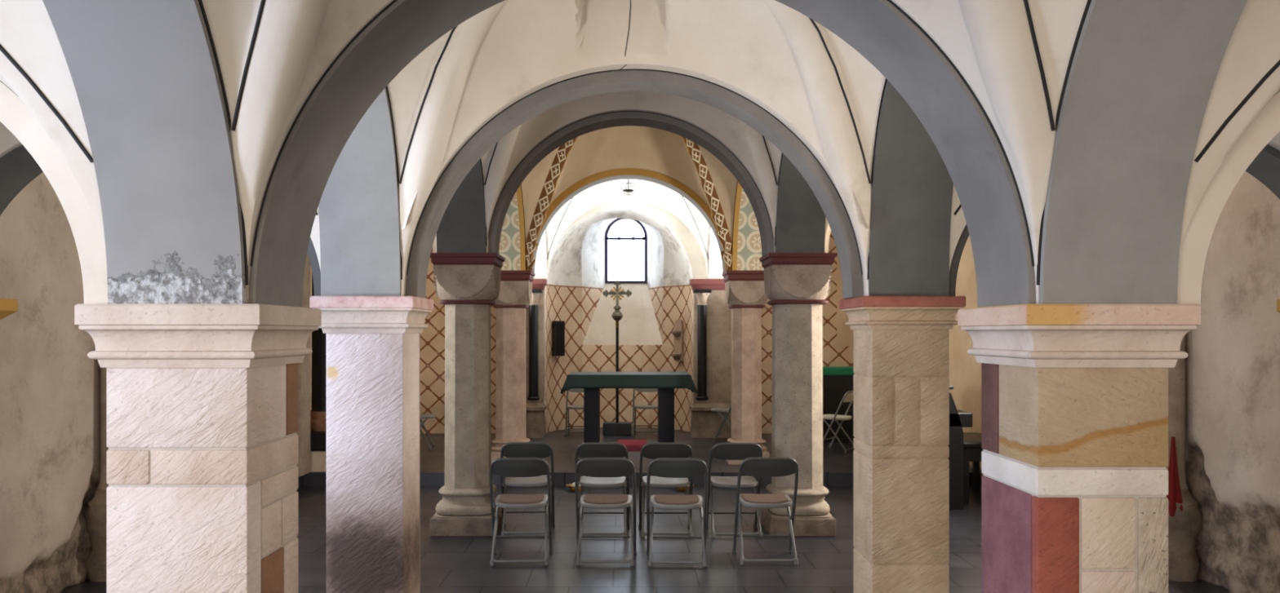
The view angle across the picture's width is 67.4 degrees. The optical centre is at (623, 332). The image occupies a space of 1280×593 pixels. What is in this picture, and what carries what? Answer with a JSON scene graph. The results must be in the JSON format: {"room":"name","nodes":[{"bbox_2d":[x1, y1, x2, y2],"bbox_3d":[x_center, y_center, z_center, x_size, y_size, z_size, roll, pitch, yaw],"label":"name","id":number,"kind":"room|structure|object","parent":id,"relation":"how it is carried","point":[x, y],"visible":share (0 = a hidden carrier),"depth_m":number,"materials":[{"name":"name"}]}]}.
{"room":"church","nodes":[
{"label":"church","id":0,"kind":"room"},
{"bbox_2d":[0,0,105,247],"bbox_3d":[-2.599,-0.875,1.490,2.250,1.581,3.019,0,0,0],"label":"ceiling","id":1,"kind":"structure","parent":0,"point":[33,65],"depth_m":2.76,"materials":[{"name":"beige paint"}]},
{"bbox_2d":[0,172,311,592],"bbox_3d":[-3.812,-0.326,5.857,0.349,4.358,17.769,0,0,0],"label":"wall","id":2,"kind":"structure","parent":0,"point":[50,386],"depth_m":6.04,"materials":[{"name":"paint"}]},
{"bbox_2d":[296,252,310,476],"bbox_3d":[-3.564,0.025,10.460,0.200,3.050,0.320,0,0,0],"label":"pilaster","id":3,"kind":"object","parent":2,"relation":"attached to","point":[304,369],"visible":0.24,"depth_m":10.42,"materials":[{"name":"stone"}]},
{"bbox_2d":[0,121,320,271],"bbox_3d":[-2.599,-0.902,4.168,2.250,1.633,1.725,0,0,0],"label":"ceiling","id":4,"kind":"structure","parent":0,"point":[9,142],"depth_m":4.93,"materials":[{"name":"beige paint"}]},
{"bbox_2d":[419,247,496,433],"bbox_3d":[-2.919,-0.400,14.825,2.450,4.200,0.250,0,0,0],"label":"wall","id":5,"kind":"structure","parent":0,"point":[432,364],"depth_m":14.70,"materials":[{"name":"paint"}]},
{"bbox_2d":[542,200,707,433],"bbox_3d":[0.056,-0.450,15.550,3.800,4.300,2.100,0,0,0],"label":"wall","id":6,"kind":"structure","parent":0,"point":[575,288],"depth_m":15.44,"materials":[{"name":"paint"}]},
{"bbox_2d":[551,320,564,356],"bbox_3d":[-1.027,0.095,14.988,0.160,0.550,0.167,0,0,-30],"label":"wall speaker","id":7,"kind":"object","parent":6,"relation":"attached to","point":[557,326],"visible":1,"depth_m":14.92,"materials":[{"name":"black paint"}]},
{"bbox_2d":[556,322,564,355],"bbox_3d":[-0.988,0.095,14.920,0.140,0.510,0.009,0,0,-30],"label":"grille","id":8,"kind":"object","parent":7,"relation":"attached to","point":[560,326],"depth_m":14.92,"materials":[{"name":"black metal"}]},
{"bbox_2d":[604,217,647,283],"bbox_3d":[0.036,-1.400,16.285,0.720,1.140,0.050,0,0,0],"label":"window","id":9,"kind":"structure","parent":6,"relation":"in","point":[625,239],"depth_m":16.29,"materials":[{"name":"glass"}]},
{"bbox_2d":[671,320,683,361],"bbox_3d":[0.847,0.125,15.078,0.140,0.650,0.210,0,0,36],"label":"wall niche","id":10,"kind":"object","parent":6,"relation":"attached to","point":[677,333],"visible":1,"depth_m":15.05,"materials":[{"name":"stone"}]},
{"bbox_2d":[546,179,710,279],"bbox_3d":[0.056,-1.586,13.010,2.570,1.733,2.980,0,0,0],"label":"ceiling","id":11,"kind":"structure","parent":0,"point":[662,197],"depth_m":14.14,"materials":[{"name":"white paint"}]},
{"bbox_2d":[620,179,636,197],"bbox_3d":[0.056,-1.890,12.350,0.158,0.300,0.158,0,0,28],"label":"pendant lamp","id":12,"kind":"object","parent":11,"relation":"hanging from","point":[628,193],"visible":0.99,"depth_m":12.31,"materials":[{"name":"clear glass"}]},
{"bbox_2d":[520,125,737,271],"bbox_3d":[0.056,-1.624,9.810,2.570,1.929,2.938,0,0,0],"label":"ceiling","id":13,"kind":"structure","parent":0,"point":[676,157],"depth_m":11.00,"materials":[{"name":"paint"}]},
{"bbox_2d":[480,91,782,253],"bbox_3d":[0.056,-1.199,6.675,2.570,2.027,2.810,0,0,0],"label":"ceiling","id":14,"kind":"structure","parent":0,"point":[757,154],"depth_m":7.90,"materials":[{"name":"beige paint"}]},
{"bbox_2d":[387,0,885,296],"bbox_3d":[0.056,-1.111,4.178,2.570,2.052,1.745,0,0,0],"label":"ceiling","id":15,"kind":"structure","parent":0,"point":[769,53],"depth_m":4.84,"materials":[{"name":"beige paint"}]},
{"bbox_2d":[297,427,981,486],"bbox_3d":[0.056,1.685,13.500,8.400,0.270,5.800,0,0,0],"label":"floor","id":16,"kind":"structure","parent":0,"point":[837,465],"depth_m":11.75,"materials":[{"name":"stone"}]},
{"bbox_2d":[310,431,326,471],"bbox_3d":[-3.364,1.410,11.000,0.560,0.580,0.720,0,0,0],"label":"pedestal","id":17,"kind":"object","parent":16,"relation":"on","point":[317,439],"visible":0.21,"depth_m":10.67,"materials":[{"name":"beige stone"}]},
{"bbox_2d":[310,273,326,431],"bbox_3d":[-3.434,0.170,11.050,0.400,1.900,0.400,0,0,0],"label":"colonnette","id":18,"kind":"object","parent":17,"relation":"on","point":[318,412],"visible":0.38,"depth_m":10.90,"materials":[{"name":"brown stone"}]},
{"bbox_2d":[420,413,436,451],"bbox_3d":[-2.717,1.156,12.751,0.435,0.787,0.458,0,0,-6],"label":"folding chair","id":19,"kind":"object","parent":16,"relation":"on","point":[426,416],"visible":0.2,"depth_m":12.69,"materials":[{"name":"metal"}]},
{"bbox_2d":[491,271,535,462],"bbox_3d":[-1.344,-0.275,11.420,0.526,3.650,0.526,0,0,0],"label":"stone column","id":20,"kind":"structure","parent":16,"relation":"on","point":[515,294],"depth_m":11.25,"materials":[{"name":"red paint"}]},
{"bbox_2d":[533,229,546,279],"bbox_3d":[-1.351,-1.417,12.950,0.417,1.395,2.711,0,0,0],"label":"arch","id":21,"kind":"object","parent":20,"relation":"on","point":[540,268],"visible":0.07,"depth_m":14.23,"materials":[{"name":"white paint"}]},
{"bbox_2d":[525,168,731,272],"bbox_3d":[0.056,-1.400,11.400,2.410,1.360,0.320,0,0,0],"label":"arch","id":22,"kind":"object","parent":20,"relation":"on","point":[590,181],"visible":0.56,"depth_m":11.24,"materials":[{"name":"paint"}]},
{"bbox_2d":[525,279,546,438],"bbox_3d":[-1.508,0.380,14.294,0.692,2.340,0.408,0,0,0],"label":"pier","id":23,"kind":"object","parent":16,"relation":"on","point":[535,410],"visible":0.4,"depth_m":14.28,"materials":[{"name":"stone"}]},
{"bbox_2d":[527,289,542,400],"bbox_3d":[-1.339,0.185,14.205,0.260,1.630,0.260,0,0,0],"label":"colonnette","id":24,"kind":"object","parent":23,"relation":"on","point":[533,307],"visible":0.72,"depth_m":14.14,"materials":[{"name":"black stone"}]},
{"bbox_2d":[564,388,583,437],"bbox_3d":[-0.644,1.156,14.342,0.458,0.787,0.435,0,0,0],"label":"folding chair","id":25,"kind":"object","parent":16,"relation":"on","point":[572,390],"visible":0.49,"depth_m":14.38,"materials":[{"name":"metal"}]},
{"bbox_2d":[602,280,631,435],"bbox_3d":[-0.102,0.380,14.550,0.450,2.340,0.280,0,0,0],"label":"processional cross","id":26,"kind":"object","parent":16,"relation":"on","point":[610,428],"visible":1,"depth_m":14.53,"materials":[{"name":"black paint"}]},
{"bbox_2d":[615,320,618,328],"bbox_3d":[-0.102,-0.125,14.550,0.060,0.110,0.060,0,0,0],"label":"socket","id":27,"kind":"object","parent":26,"relation":"attached to","point":[616,322],"depth_m":14.53,"materials":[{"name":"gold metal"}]},
{"bbox_2d":[583,388,674,443],"bbox_3d":[0.066,1.048,12.620,1.460,1.005,0.840,0,0,0],"label":"altar table","id":28,"kind":"object","parent":16,"relation":"on","point":[591,396],"visible":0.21,"depth_m":12.32,"materials":[{"name":"black wood"}]},
{"bbox_2d":[560,372,698,394],"bbox_3d":[0.066,0.682,12.624,1.772,0.297,0.972,0,0,0],"label":"altar cloth","id":29,"kind":"object","parent":28,"relation":"on","point":[574,380],"visible":1,"depth_m":12.15,"materials":[{"name":"green fabric"}]},
{"bbox_2d":[617,440,646,451],"bbox_3d":[0.111,1.544,13.100,0.410,0.012,1.240,0,0,0],"label":"carpet runner","id":30,"kind":"object","parent":16,"relation":"on","point":[631,445],"visible":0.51,"depth_m":13.19,"materials":[{"name":"red carpet"}]},
{"bbox_2d":[631,388,657,436],"bbox_3d":[0.356,1.156,14.443,0.458,0.787,0.435,0,0,3],"label":"folding chair","id":31,"kind":"object","parent":16,"relation":"on","point":[642,390],"visible":0.52,"depth_m":14.49,"materials":[{"name":"metal"}]},
{"bbox_2d":[688,279,731,438],"bbox_3d":[1.326,0.380,14.294,0.680,2.340,0.408,0,0,0],"label":"column","id":32,"kind":"object","parent":16,"relation":"on","point":[704,424],"visible":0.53,"depth_m":14.28,"materials":[{"name":"stone"}]},
{"bbox_2d":[693,289,711,400],"bbox_3d":[1.156,0.185,14.205,0.260,1.630,0.260,0,0,0],"label":"colonnette","id":33,"kind":"object","parent":32,"relation":"on","point":[702,295],"visible":1,"depth_m":14.14,"materials":[{"name":"black stone"}]},
{"bbox_2d":[711,404,731,442],"bbox_3d":[1.469,1.156,13.751,0.435,0.787,0.458,0,0,7],"label":"folding chair","id":34,"kind":"object","parent":16,"relation":"on","point":[728,411],"visible":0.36,"depth_m":13.57,"materials":[{"name":"metal"}]},
{"bbox_2d":[721,271,769,465],"bbox_3d":[1.456,-0.275,11.420,0.526,3.650,0.526,0,0,0],"label":"stone column","id":35,"kind":"structure","parent":16,"relation":"on","point":[745,295],"depth_m":11.25,"materials":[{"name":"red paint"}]},
{"bbox_2d":[708,226,723,279],"bbox_3d":[1.464,-1.417,12.950,0.417,1.395,2.711,0,0,0],"label":"arch","id":36,"kind":"object","parent":35,"relation":"on","point":[715,265],"visible":0.09,"depth_m":14.23,"materials":[{"name":"white paint"}]},
{"bbox_2d":[822,391,853,453],"bbox_3d":[2.790,1.156,12.604,0.435,0.787,0.458,0,0,32],"label":"folding chair","id":37,"kind":"object","parent":16,"relation":"on","point":[848,397],"visible":0.74,"depth_m":12.47,"materials":[{"name":"grey plastic"}]},
{"bbox_2d":[822,375,854,443],"bbox_3d":[3.306,1.030,13.750,1.100,1.040,0.560,0,0,0],"label":"side table","id":38,"kind":"object","parent":16,"relation":"on","point":[834,387],"visible":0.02,"depth_m":13.49,"materials":[{"name":"black paint"}]},
{"bbox_2d":[822,366,854,375],"bbox_3d":[3.306,0.575,13.755,1.222,0.152,0.654,0,0,0],"label":"table cloth","id":39,"kind":"object","parent":38,"relation":"on","point":[827,371],"visible":0.21,"depth_m":13.44,"materials":[{"name":"green fabric"}]},
{"bbox_2d":[59,486,1229,592],"bbox_3d":[0.056,1.760,3.810,8.400,0.120,13.620,0,0,0],"label":"floor","id":40,"kind":"structure","parent":0,"point":[448,565],"depth_m":7.43,"materials":[{"name":"stone"}]},
{"bbox_2d":[0,298,17,319],"bbox_3d":[-3.531,0.757,5.150,0.225,1.885,0.530,0,0,0],"label":"pier","id":41,"kind":"object","parent":40,"relation":"on","point":[7,307],"visible":1,"depth_m":5.34,"materials":[{"name":"stone"}]},
{"bbox_2d":[0,145,320,296],"bbox_3d":[-2.599,-0.740,5.147,2.090,1.110,0.306,0,0,0],"label":"arch","id":42,"kind":"object","parent":41,"relation":"on","point":[18,168],"visible":0.06,"depth_m":5.10,"materials":[{"name":"black paint"}]},
{"bbox_2d":[84,368,108,582],"bbox_3d":[-3.574,0.200,6.842,0.359,3.000,0.656,0,0,0],"label":"shaft","id":43,"kind":"object","parent":40,"relation":"on","point":[95,515],"visible":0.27,"depth_m":6.55,"materials":[{"name":"stone"}]},
{"bbox_2d":[74,304,321,592],"bbox_3d":[-1.361,0.000,3.152,0.551,3.400,0.585,0,0,0],"label":"stone pier","id":44,"kind":"object","parent":40,"relation":"on","point":[202,399],"visible":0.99,"depth_m":2.92,"materials":[{"name":"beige stone"}]},
{"bbox_2d":[0,80,107,304],"bbox_3d":[-2.599,-0.625,3.152,2.090,1.080,0.436,0,0,0],"label":"arch","id":45,"kind":"object","parent":44,"relation":"on","point":[15,115],"visible":0.14,"depth_m":2.94,"materials":[{"name":"beige paint"}]},
{"bbox_2d":[42,0,248,304],"bbox_3d":[-1.351,-0.765,1.700,0.417,1.360,2.451,0,0,0],"label":"arch","id":46,"kind":"object","parent":44,"relation":"on","point":[146,75],"visible":0.97,"depth_m":2.80,"materials":[{"name":"black paint"}]},
{"bbox_2d":[318,85,402,296],"bbox_3d":[-1.351,-0.791,4.168,0.417,1.412,1.577,0,0,0],"label":"arch","id":47,"kind":"object","parent":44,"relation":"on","point":[358,208],"visible":0.23,"depth_m":4.89,"materials":[{"name":"black paint"}]},
{"bbox_2d":[248,0,1035,307],"bbox_3d":[0.056,-0.765,3.152,2.410,1.360,0.436,0,0,0],"label":"arch","id":48,"kind":"object","parent":44,"relation":"on","point":[975,157],"visible":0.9,"depth_m":3.12,"materials":[{"name":"black paint"}]},
{"bbox_2d":[309,296,433,592],"bbox_3d":[-1.338,0.000,5.155,0.524,3.400,0.534,0,0,0],"label":"stone pier","id":49,"kind":"object","parent":40,"relation":"on","point":[373,343],"visible":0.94,"depth_m":4.95,"materials":[{"name":"stone"}]},
{"bbox_2d":[436,158,486,253],"bbox_3d":[-1.351,-0.994,6.680,0.417,1.618,2.651,0,0,0],"label":"arch","id":50,"kind":"object","parent":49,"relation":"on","point":[462,228],"visible":0.16,"depth_m":7.93,"materials":[{"name":"black paint"}]},
{"bbox_2d":[405,68,863,298],"bbox_3d":[0.056,-0.865,5.157,2.410,1.360,0.226,0,0,0],"label":"arch","id":51,"kind":"object","parent":49,"relation":"on","point":[722,98],"visible":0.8,"depth_m":5.05,"materials":[{"name":"black paint"}]},
{"bbox_2d":[430,238,505,537],"bbox_3d":[-1.339,-0.200,8.245,0.566,3.800,0.566,0,0,0],"label":"stone column","id":52,"kind":"structure","parent":40,"relation":"on","point":[468,284],"depth_m":8.06,"materials":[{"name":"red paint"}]},
{"bbox_2d":[432,235,436,253],"bbox_3d":[-2.599,-1.250,8.207,2.090,1.180,0.306,0,0,0],"label":"arch","id":53,"kind":"object","parent":52,"relation":"on","point":[434,245],"visible":0.02,"depth_m":8.06,"materials":[{"name":"beige paint"}]},
{"bbox_2d":[498,184,525,271],"bbox_3d":[-1.351,-1.355,9.810,0.417,1.390,2.791,0,0,0],"label":"arch","id":54,"kind":"object","parent":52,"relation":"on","point":[513,237],"visible":0.11,"depth_m":11.10,"materials":[{"name":"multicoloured paint"}]},
{"bbox_2d":[488,111,773,257],"bbox_3d":[0.056,-1.340,8.207,2.410,1.360,0.306,0,0,0],"label":"arch","id":55,"kind":"object","parent":52,"relation":"on","point":[620,118],"visible":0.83,"depth_m":8.06,"materials":[{"name":"black paint"}]},
{"bbox_2d":[489,457,552,566],"bbox_3d":[-0.768,1.306,7.188,0.458,0.787,0.435,0,0,-2],"label":"folding chair","id":56,"kind":"object","parent":40,"relation":"on","point":[501,467],"visible":1,"depth_m":7.03,"materials":[{"name":"metal"}]},
{"bbox_2d":[500,442,555,536],"bbox_3d":[-0.820,1.306,8.178,0.458,0.787,0.435,0,0,-3],"label":"folding chair","id":57,"kind":"object","parent":40,"relation":"on","point":[511,450],"visible":0.7,"depth_m":8.01,"materials":[{"name":"metal"}]},
{"bbox_2d":[565,482,583,491],"bbox_3d":[-0.514,1.655,10.330,0.230,0.090,0.230,0,0,0],"label":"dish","id":58,"kind":"object","parent":40,"relation":"on","point":[571,486],"visible":0.44,"depth_m":10.28,"materials":[{"name":"metal"}]},
{"bbox_2d":[575,443,630,537],"bbox_3d":[-0.182,1.306,8.137,0.458,0.787,0.435,0,0,1],"label":"folding chair","id":59,"kind":"object","parent":40,"relation":"on","point":[584,451],"visible":0.72,"depth_m":7.97,"materials":[{"name":"metal"}]},
{"bbox_2d":[574,457,636,566],"bbox_3d":[-0.134,1.306,7.178,0.458,0.787,0.435,0,0,1],"label":"folding chair","id":60,"kind":"object","parent":40,"relation":"on","point":[588,467],"visible":1,"depth_m":7.02,"materials":[{"name":"metal"}]},
{"bbox_2d":[638,443,693,537],"bbox_3d":[0.354,1.306,8.137,0.458,0.787,0.435,0,0,0],"label":"folding chair","id":61,"kind":"object","parent":40,"relation":"on","point":[649,451],"visible":0.9,"depth_m":7.97,"materials":[{"name":"metal"}]},
{"bbox_2d":[646,458,707,567],"bbox_3d":[0.394,1.306,7.157,0.458,0.787,0.435,0,0,2],"label":"folding chair","id":62,"kind":"object","parent":40,"relation":"on","point":[660,468],"visible":1,"depth_m":7.00,"materials":[{"name":"metal"}]},
{"bbox_2d":[676,484,693,491],"bbox_3d":[0.641,1.655,10.330,0.230,0.090,0.230,0,0,0],"label":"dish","id":63,"kind":"object","parent":40,"relation":"on","point":[681,489],"visible":0.41,"depth_m":10.27,"materials":[{"name":"metal"}]},
{"bbox_2d":[706,443,762,538],"bbox_3d":[0.928,1.306,8.127,0.458,0.787,0.435,0,0,-2],"label":"folding chair","id":64,"kind":"object","parent":40,"relation":"on","point":[724,451],"visible":0.88,"depth_m":7.96,"materials":[{"name":"metal"}]},
{"bbox_2d":[732,457,798,565],"bbox_3d":[1.061,1.306,7.207,0.458,0.787,0.435,0,0,0],"label":"folding chair","id":65,"kind":"object","parent":40,"relation":"on","point":[753,467],"visible":1,"depth_m":7.05,"materials":[{"name":"metal"}]},
{"bbox_2d":[759,240,837,537],"bbox_3d":[1.486,-0.200,8.245,0.566,3.800,0.566,0,0,0],"label":"stone column","id":66,"kind":"structure","parent":40,"relation":"on","point":[797,286],"depth_m":8.04,"materials":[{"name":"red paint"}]},
{"bbox_2d":[731,181,764,271],"bbox_3d":[1.464,-1.355,9.810,0.417,1.390,2.791,0,0,0],"label":"arch","id":67,"kind":"object","parent":66,"relation":"on","point":[746,238],"visible":0.15,"depth_m":11.10,"materials":[{"name":"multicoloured paint"}]},
{"bbox_2d":[825,224,831,253],"bbox_3d":[2.786,-1.250,8.207,2.240,1.180,0.306,0,0,0],"label":"arch","id":68,"kind":"object","parent":66,"relation":"on","point":[828,230],"visible":0.02,"depth_m":8.06,"materials":[{"name":"beige paint"}]},
{"bbox_2d":[839,296,965,592],"bbox_3d":[1.479,0.000,5.155,0.524,3.400,0.534,0,0,0],"label":"stone pier","id":69,"kind":"object","parent":40,"relation":"on","point":[901,344],"visible":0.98,"depth_m":4.95,"materials":[{"name":"beige stone"}]},
{"bbox_2d":[774,152,826,253],"bbox_3d":[1.464,-0.994,6.680,0.417,1.618,2.651,0,0,0],"label":"arch","id":70,"kind":"object","parent":69,"relation":"on","point":[800,225],"visible":0.11,"depth_m":7.92,"materials":[{"name":"black paint"}]},
{"bbox_2d":[947,386,972,510],"bbox_3d":[3.016,1.107,9.900,0.640,1.185,1.480,0,0,0],"label":"upright piano","id":71,"kind":"object","parent":40,"relation":"on","point":[958,420],"visible":0.2,"depth_m":9.18,"materials":[{"name":"black paint"}]},
{"bbox_2d":[950,409,972,427],"bbox_3d":[3.221,0.840,9.900,0.230,0.140,1.440,0,0,0],"label":"keyboard","id":72,"kind":"object","parent":71,"relation":"attached to","point":[958,419],"depth_m":9.18,"materials":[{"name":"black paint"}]},
{"bbox_2d":[963,432,982,504],"bbox_3d":[3.576,1.390,9.900,0.500,0.620,0.900,0,0,0],"label":"piano bench","id":73,"kind":"object","parent":40,"relation":"on","point":[972,450],"visible":0.41,"depth_m":9.50,"materials":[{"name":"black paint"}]},
{"bbox_2d":[957,304,1200,592],"bbox_3d":[1.458,0.000,3.152,0.521,3.400,0.585,0,0,0],"label":"stone pier","id":74,"kind":"object","parent":40,"relation":"on","point":[1074,397],"visible":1,"depth_m":2.92,"materials":[{"name":"stone"}]},
{"bbox_2d":[866,78,953,296],"bbox_3d":[1.464,-0.791,4.168,0.417,1.412,1.577,0,0,0],"label":"arch","id":75,"kind":"object","parent":74,"relation":"on","point":[912,184],"visible":0.23,"depth_m":4.88,"materials":[{"name":"black paint"}]},
{"bbox_2d":[1035,0,1247,304],"bbox_3d":[1.464,-0.765,1.700,0.417,1.360,2.451,0,0,0],"label":"arch","id":76,"kind":"object","parent":74,"relation":"on","point":[1140,76],"visible":0.98,"depth_m":2.80,"materials":[{"name":"black paint"}]},
{"bbox_2d":[1177,90,1279,304],"bbox_3d":[2.786,-0.625,3.152,2.240,1.080,0.436,0,0,0],"label":"arch","id":77,"kind":"object","parent":74,"relation":"on","point":[1195,243],"visible":0.1,"depth_m":2.94,"materials":[{"name":"beige paint"}]},
{"bbox_2d":[1166,335,1203,582],"bbox_3d":[3.827,0.200,6.839,0.356,3.000,0.662,0,0,0],"label":"wall","id":78,"kind":"structure","parent":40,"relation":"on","point":[1184,563],"depth_m":6.57,"materials":[{"name":"stone"}]},
{"bbox_2d":[1166,436,1182,517],"bbox_3d":[3.778,1.020,6.603,0.129,0.600,0.164,0,0,0],"label":"hanging cloth","id":79,"kind":"object","parent":78,"relation":"hanging from","point":[1174,496],"visible":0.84,"depth_m":6.57,"materials":[{"name":"red fabric"}]},
{"bbox_2d":[1276,299,1279,312],"bbox_3d":[3.793,0.757,5.150,0.225,1.885,0.530,0,0,0],"label":"pier","id":80,"kind":"object","parent":40,"relation":"on","point":[1277,300],"visible":1,"depth_m":5.40,"materials":[{"name":"stone"}]},
{"bbox_2d":[949,144,1279,296],"bbox_3d":[2.786,-0.740,5.147,2.240,1.110,0.306,0,0,0],"label":"arch","id":81,"kind":"object","parent":80,"relation":"on","point":[1265,167],"visible":0.02,"depth_m":5.07,"materials":[{"name":"black paint"}]},
{"bbox_2d":[201,0,1087,304],"bbox_3d":[0.056,-0.881,1.490,2.570,1.593,3.020,0,0,0],"label":"ceiling","id":82,"kind":"structure","parent":0,"point":[1014,55],"depth_m":2.75,"materials":[{"name":"beige paint"}]},
{"bbox_2d":[761,231,853,433],"bbox_3d":[2.931,-0.400,14.825,2.650,4.200,0.250,0,0,0],"label":"wall","id":83,"kind":"structure","parent":0,"point":[837,337],"depth_m":14.70,"materials":[{"name":"paint"}]},
{"bbox_2d":[824,218,828,239],"bbox_3d":[2.786,-1.106,6.680,2.400,1.842,2.798,0,0,0],"label":"ceiling","id":84,"kind":"structure","parent":0,"point":[826,220],"depth_m":7.97,"materials":[{"name":"beige paint"}]},
{"bbox_2d":[947,171,1279,592],"bbox_3d":[4.078,-0.329,5.829,0.356,4.351,17.749,0,0,0],"label":"wall","id":85,"kind":"structure","parent":0,"point":[1233,361],"depth_m":6.16,"materials":[{"name":"paint"}]},
{"bbox_2d":[949,132,1279,269],"bbox_3d":[2.786,-0.902,4.168,2.400,1.633,1.725,0,0,0],"label":"ceiling","id":86,"kind":"structure","parent":0,"point":[958,223],"depth_m":4.93,"materials":[{"name":"beige paint"}]},
{"bbox_2d":[1179,0,1279,248],"bbox_3d":[2.786,-0.875,1.490,2.400,1.581,3.019,0,0,0],"label":"ceiling","id":87,"kind":"structure","parent":0,"point":[1247,78],"depth_m":2.77,"materials":[{"name":"beige paint"}]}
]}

